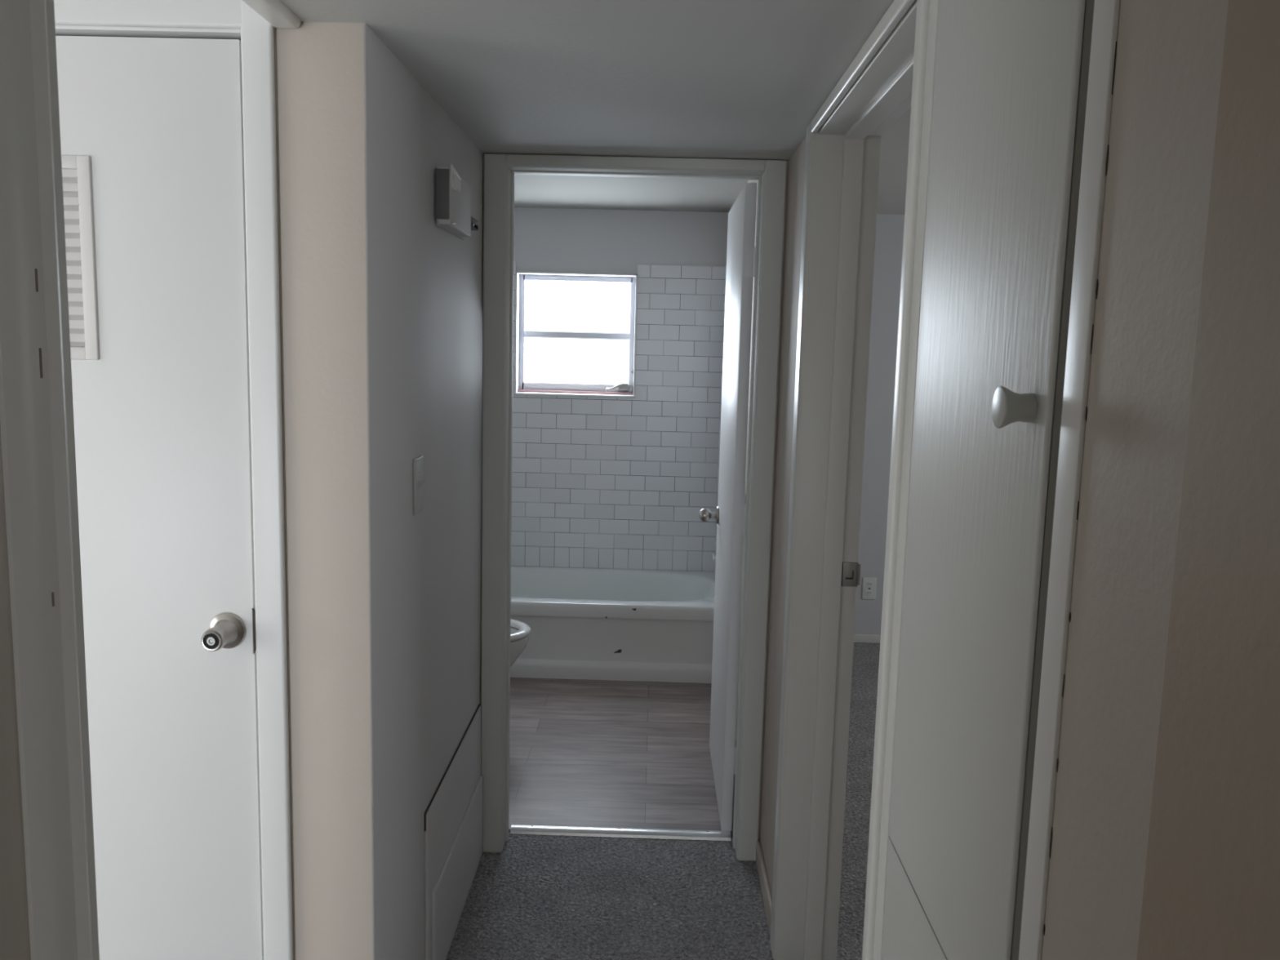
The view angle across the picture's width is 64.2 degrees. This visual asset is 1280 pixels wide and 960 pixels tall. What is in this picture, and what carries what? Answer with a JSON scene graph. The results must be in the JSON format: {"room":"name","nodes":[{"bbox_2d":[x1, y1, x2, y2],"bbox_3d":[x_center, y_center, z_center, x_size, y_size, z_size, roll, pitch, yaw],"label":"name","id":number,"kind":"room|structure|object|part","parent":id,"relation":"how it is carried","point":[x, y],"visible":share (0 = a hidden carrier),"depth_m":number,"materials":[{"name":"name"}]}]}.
{"room":"home hallway","nodes":[
{"label":"home hallway","id":0,"kind":"room"},
{"bbox_2d":[0,22,483,959],"bbox_3d":[-0.583,0.359,0.442,0.152,2.235,5.162,2,8,1],"label":"wall","id":1,"kind":"structure","parent":0,"point":[382,304],"depth_m":1.88,"materials":[{"name":"beige paint"}]},
{"bbox_2d":[0,0,99,959],"bbox_3d":[-0.569,0.386,0.882,0.168,2.068,0.083,2,8,1],"label":"trim","id":2,"kind":"structure","parent":1,"relation":"attached to","point":[37,422],"depth_m":0.82,"materials":[{"name":"white paint"}]},
{"bbox_2d":[242,0,300,28],"bbox_3d":[-0.596,-0.709,1.246,0.049,0.034,0.922,2,8,1],"label":"trim","id":3,"kind":"structure","parent":1,"relation":"attached to","point":[275,12],"depth_m":1.62,"materials":[{"name":"white paint"}]},
{"bbox_2d":[413,455,426,515],"bbox_3d":[-0.464,0.011,2.162,0.018,0.120,0.072,2,8,1],"label":"light switch","id":4,"kind":"object","parent":1,"relation":"attached to","point":[418,482],"visible":1,"depth_m":2.15,"materials":[{"name":"beige plastic"}]},
{"bbox_2d":[423,704,482,959],"bbox_3d":[-0.483,0.921,2.701,0.016,0.421,0.712,2,8,1],"label":"access panel","id":5,"kind":"object","parent":1,"relation":"attached to","point":[453,815],"visible":1,"depth_m":2.60,"materials":[{"name":"grey paint"}]},
{"bbox_3d":[-0.482,1.025,2.731,0.010,0.202,0.660,2,8,1],"label":"panel","id":6,"kind":"part","parent":5,"relation":"part of","materials":[{"name":"grey paint"}]},
{"bbox_2d":[435,164,478,239],"bbox_3d":[-0.430,-0.659,2.464,0.042,0.132,0.438,2,8,1],"label":"door chime","id":7,"kind":"object","parent":1,"relation":"attached to","point":[453,193],"visible":1,"depth_m":2.29,"materials":[{"name":"grey paint"}]},
{"bbox_3d":[-0.436,-0.631,2.248,0.030,0.108,0.004,2,8,1],"label":"panel","id":8,"kind":"part","parent":7,"relation":"part of","materials":[{"name":"grey paint"}]},
{"bbox_3d":[-0.449,-0.654,2.429,0.006,0.130,0.310,2,8,1],"label":"plate","id":9,"kind":"part","parent":7,"relation":"part of","materials":[{"name":"grey paint"}]},
{"bbox_2d":[450,164,461,191],"bbox_3d":[-0.415,-0.678,2.304,0.005,0.052,0.106,2,8,1],"label":"grille","id":10,"kind":"object","parent":7,"relation":"attached to","point":[455,180],"depth_m":2.28,"materials":[{"name":"white plastic"}]},
{"bbox_2d":[439,837,483,959],"bbox_3d":[-0.490,1.157,2.746,0.012,0.055,0.727,2,8,1],"label":"baseboard","id":11,"kind":"structure","parent":1,"relation":"attached to","point":[453,928],"depth_m":2.77,"materials":[{"name":"grey paint"}]},
{"bbox_2d":[480,153,786,861],"bbox_3d":[-0.038,0.115,3.043,0.845,2.066,0.152,2,8,1],"label":"door frame","id":12,"kind":"structure","parent":1,"relation":"attached to","point":[500,169],"depth_m":2.96,"materials":[{"name":"white paint"}]},
{"bbox_2d":[480,153,788,840],"bbox_3d":[-0.384,0.021,3.043,1.594,2.235,0.130,2,8,1],"label":"wall","id":13,"kind":"structure","parent":1,"relation":"in","point":[787,175],"depth_m":2.97,"materials":[{"name":"beige paint"}]},
{"bbox_2d":[273,26,294,959],"bbox_3d":[-1.905,0.132,1.906,2.546,2.235,0.120,2,8,1],"label":"wall","id":14,"kind":"structure","parent":0,"point":[274,28],"depth_m":1.80,"materials":[{"name":"beige paint"}]},
{"bbox_2d":[55,35,263,959],"bbox_3d":[-1.076,0.257,1.829,0.756,2.026,0.105,2,8,1],"label":"door","id":15,"kind":"structure","parent":14,"relation":"in","point":[151,128],"depth_m":1.81,"materials":[{"name":"white paint"}]},
{"bbox_2d":[61,155,99,359],"bbox_3d":[-1.056,-0.384,1.758,0.232,0.345,0.007,2,8,1],"label":"vent","id":16,"kind":"object","parent":15,"relation":"attached to","point":[80,173],"depth_m":1.75,"materials":[{"name":"beige paint"}]},
{"bbox_3d":[-0.746,0.277,1.804,0.047,0.047,0.060,2,8,1],"label":"knob","id":17,"kind":"part","parent":15,"relation":"part of","materials":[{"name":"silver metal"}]},
{"bbox_2d":[53,0,293,959],"bbox_3d":[-1.075,0.217,1.895,0.880,2.111,0.136,2,8,1],"label":"door frame","id":18,"kind":"structure","parent":14,"relation":"attached to","point":[167,19],"depth_m":1.76,"materials":[{"name":"white paint"}]},
{"bbox_2d":[279,0,893,159],"bbox_3d":[-0.065,-0.651,0.295,1.136,0.167,5.152,2,8,1],"label":"ceiling","id":19,"kind":"structure","parent":0,"point":[723,79],"depth_m":1.91,"materials":[{"name":"white paint"}]},
{"bbox_2d":[445,642,879,959],"bbox_3d":[-0.113,1.373,1.766,6.200,0.103,7.540,2,8,1],"label":"floor","id":20,"kind":"structure","parent":0,"point":[540,897],"depth_m":3.19,"materials":[{"name":"grey carpet"}]},
{"bbox_2d":[510,619,530,666],"bbox_3d":[-0.790,0.584,4.055,0.712,0.827,0.420,2,8,1],"label":"toilet","id":21,"kind":"object","parent":20,"relation":"on","point":[520,631],"visible":0.02,"depth_m":4.00,"materials":[{"name":"white ceramic"}]},
{"bbox_3d":[-0.676,0.592,4.054,0.485,0.020,0.372,2,8,1],"label":"seat","id":22,"kind":"part","parent":21,"relation":"part of","materials":[{"name":"white plastic"}]},
{"bbox_2d":[510,565,715,683],"bbox_3d":[-0.378,0.694,5.077,1.520,0.362,0.753,2,8,1],"label":"bathtub","id":23,"kind":"object","parent":20,"relation":"on","point":[588,624],"visible":0.58,"depth_m":4.72,"materials":[{"name":"white ceramic"}]},
{"bbox_2d":[511,565,715,607],"bbox_3d":[-0.378,0.672,5.077,1.520,0.318,0.746,2,8,1],"label":"basin","id":24,"kind":"object","parent":23,"relation":"in","point":[531,586],"depth_m":5.36,"materials":[{"name":"white ceramic"}]},
{"bbox_2d":[510,823,731,840],"bbox_3d":[-0.061,1.121,3.253,0.700,0.016,0.052,2,8,1],"label":"threshold strip","id":25,"kind":"object","parent":20,"relation":"on","point":[516,828],"visible":1,"depth_m":3.24,"materials":[{"name":"silver metal"}]},
{"bbox_2d":[513,207,904,635],"bbox_3d":[-0.017,-0.285,5.430,6.500,2.235,0.200,2,8,1],"label":"wall","id":26,"kind":"structure","parent":0,"point":[562,240],"depth_m":5.22,"materials":[{"name":"grey paint"}]},
{"bbox_2d":[513,271,637,398],"bbox_3d":[-0.331,-0.758,5.337,0.634,0.633,0.172,2,8,1],"label":"window","id":27,"kind":"structure","parent":26,"relation":"in","point":[521,387],"depth_m":5.35,"materials":[{"name":"white paint"}]},
{"bbox_3d":[-0.339,-0.446,5.346,0.634,0.012,0.107,2,8,1],"label":"sill","id":28,"kind":"part","parent":27,"relation":"part of","materials":[{"name":"white plastic"}]},
{"bbox_3d":[-0.335,-0.630,5.402,0.576,0.267,0.028,2,8,1],"label":"sash","id":29,"kind":"part","parent":27,"relation":"part of","materials":[{"name":"white glass"}]},
{"bbox_3d":[-0.328,-0.909,5.365,0.576,0.293,0.028,2,8,1],"label":"sash","id":30,"kind":"part","parent":27,"relation":"part of","materials":[{"name":"white glass"}]},
{"bbox_3d":[-0.111,-0.484,5.371,0.152,0.059,0.042,-1,8,-19],"label":"crank handle","id":31,"kind":"part","parent":27,"relation":"part of","materials":[{"name":"silver metal"}]},
{"bbox_2d":[511,262,724,571],"bbox_3d":[-0.347,-0.320,5.327,1.520,1.595,0.008,2,8,1],"label":"tiled wall","id":32,"kind":"structure","parent":26,"relation":"attached to","point":[638,473],"depth_m":5.34,"materials":[{"name":"white tile"}]},
{"bbox_2d":[853,634,880,643],"bbox_3d":[1.789,0.864,5.441,2.508,0.045,0.013,2,8,1],"label":"baseboard","id":33,"kind":"structure","parent":26,"relation":"attached to","point":[865,638],"depth_m":5.44,"materials":[{"name":"white paint"}]},
{"bbox_2d":[862,577,876,599],"bbox_3d":[1.218,0.577,5.416,0.074,0.120,0.010,2,8,1],"label":"wall outlet","id":34,"kind":"object","parent":26,"relation":"attached to","point":[869,584],"visible":1,"depth_m":5.42,"materials":[{"name":"white plastic"}]},
{"bbox_2d":[866,581,872,586],"bbox_3d":[1.219,0.553,5.412,0.032,0.028,0.003,2,8,1],"label":"socket","id":35,"kind":"object","parent":34,"relation":"attached to","point":[868,584],"depth_m":5.41,"materials":[{"name":"white plastic"}]},
{"bbox_2d":[866,590,872,595],"bbox_3d":[1.218,0.601,5.418,0.032,0.028,0.003,2,8,1],"label":"socket","id":36,"kind":"object","parent":34,"relation":"attached to","point":[868,593],"depth_m":5.42,"materials":[{"name":"white plastic"}]},
{"bbox_2d":[514,107,911,214],"bbox_3d":[-0.053,-0.951,1.500,6.500,0.128,7.920,2,8,1],"label":"ceiling","id":37,"kind":"structure","parent":0,"point":[532,191],"depth_m":4.51,"materials":[{"name":"grey paint"}]},
{"bbox_2d":[735,0,1228,959],"bbox_3d":[0.457,0.050,2.982,0.130,2.235,4.765,2,8,1],"label":"wall","id":38,"kind":"structure","parent":0,"point":[1169,53],"depth_m":0.76,"materials":[{"name":"beige paint"}]},
{"bbox_2d":[714,265,726,574],"bbox_3d":[0.411,-0.068,4.937,0.021,1.955,0.820,2,8,1],"label":"tiled wall","id":39,"kind":"structure","parent":38,"relation":"attached to","point":[724,295],"depth_m":5.23,"materials":[{"name":"white tile"}]},
{"bbox_2d":[711,543,716,562],"bbox_3d":[0.375,0.367,5.055,0.032,0.080,0.140,2,8,1],"label":"soap dish","id":40,"kind":"object","parent":39,"relation":"attached to","point":[713,555],"visible":0.35,"depth_m":5.03,"materials":[{"name":"white ceramic"}]},
{"bbox_2d":[698,182,756,831],"bbox_3d":[0.294,0.079,3.472,0.156,2.017,0.712,2,8,1],"label":"door","id":41,"kind":"structure","parent":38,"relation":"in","point":[730,512],"depth_m":3.23,"materials":[{"name":"white paint"}]},
{"bbox_3d":[0.249,0.130,3.772,0.064,0.051,0.051,2,8,1],"label":"knob","id":42,"kind":"part","parent":41,"relation":"part of","materials":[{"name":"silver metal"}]},
{"bbox_2d":[755,840,772,937],"bbox_3d":[0.354,1.152,2.887,0.012,0.070,0.416,2,8,1],"label":"baseboard","id":43,"kind":"structure","parent":38,"relation":"attached to","point":[762,871],"depth_m":2.87,"materials":[{"name":"beige paint"}]},
{"bbox_2d":[769,0,938,959],"bbox_3d":[0.440,0.251,1.978,0.168,2.100,1.119,2,8,1],"label":"door frame","id":44,"kind":"structure","parent":38,"relation":"attached to","point":[892,73],"depth_m":2.39,"materials":[{"name":"white paint"}]},
{"bbox_3d":[0.510,0.228,2.462,0.042,0.060,0.002,2,8,1],"label":"strike plate","id":45,"kind":"part","parent":44,"relation":"part of","materials":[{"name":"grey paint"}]},
{"bbox_2d":[888,0,1094,959],"bbox_3d":[0.345,0.374,1.179,0.050,2.060,0.496,2,8,1],"label":"door","id":46,"kind":"structure","parent":38,"relation":"in","point":[1007,72],"depth_m":1.06,"materials":[{"name":"white paint"}]},
{"bbox_2d":[880,835,947,959],"bbox_3d":[0.340,0.914,1.264,0.005,0.766,0.470,2,8,1],"label":"door","id":47,"kind":"structure","parent":46,"relation":"attached to","point":[908,932],"depth_m":1.35,"materials":[{"name":"white paint"}]},
{"bbox_3d":[0.344,-0.067,0.936,0.032,0.039,0.039,2,8,1],"label":"knob","id":48,"kind":"part","parent":46,"relation":"part of","materials":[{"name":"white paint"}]},
{"bbox_2d":[1018,0,1119,959],"bbox_3d":[0.351,0.406,0.912,0.005,2.067,0.045,2,8,1],"label":"trim","id":49,"kind":"structure","parent":38,"relation":"attached to","point":[1085,284],"depth_m":0.85,"materials":[{"name":"white paint"}]},
{"bbox_2d":[1010,0,1086,959],"bbox_3d":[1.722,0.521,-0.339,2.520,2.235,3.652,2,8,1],"label":"door frame","id":50,"kind":"structure","parent":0,"point":[1086,0],"depth_m":1.24,"materials":[{"name":"beige paint"}]},
{"bbox_2d":[1136,0,1279,959],"bbox_3d":[0.365,0.541,-0.751,0.181,2.235,2.783,2,8,1],"label":"wall","id":51,"kind":"structure","parent":0,"point":[1211,891],"depth_m":0.53,"materials":[{"name":"beige paint"}]}
]}

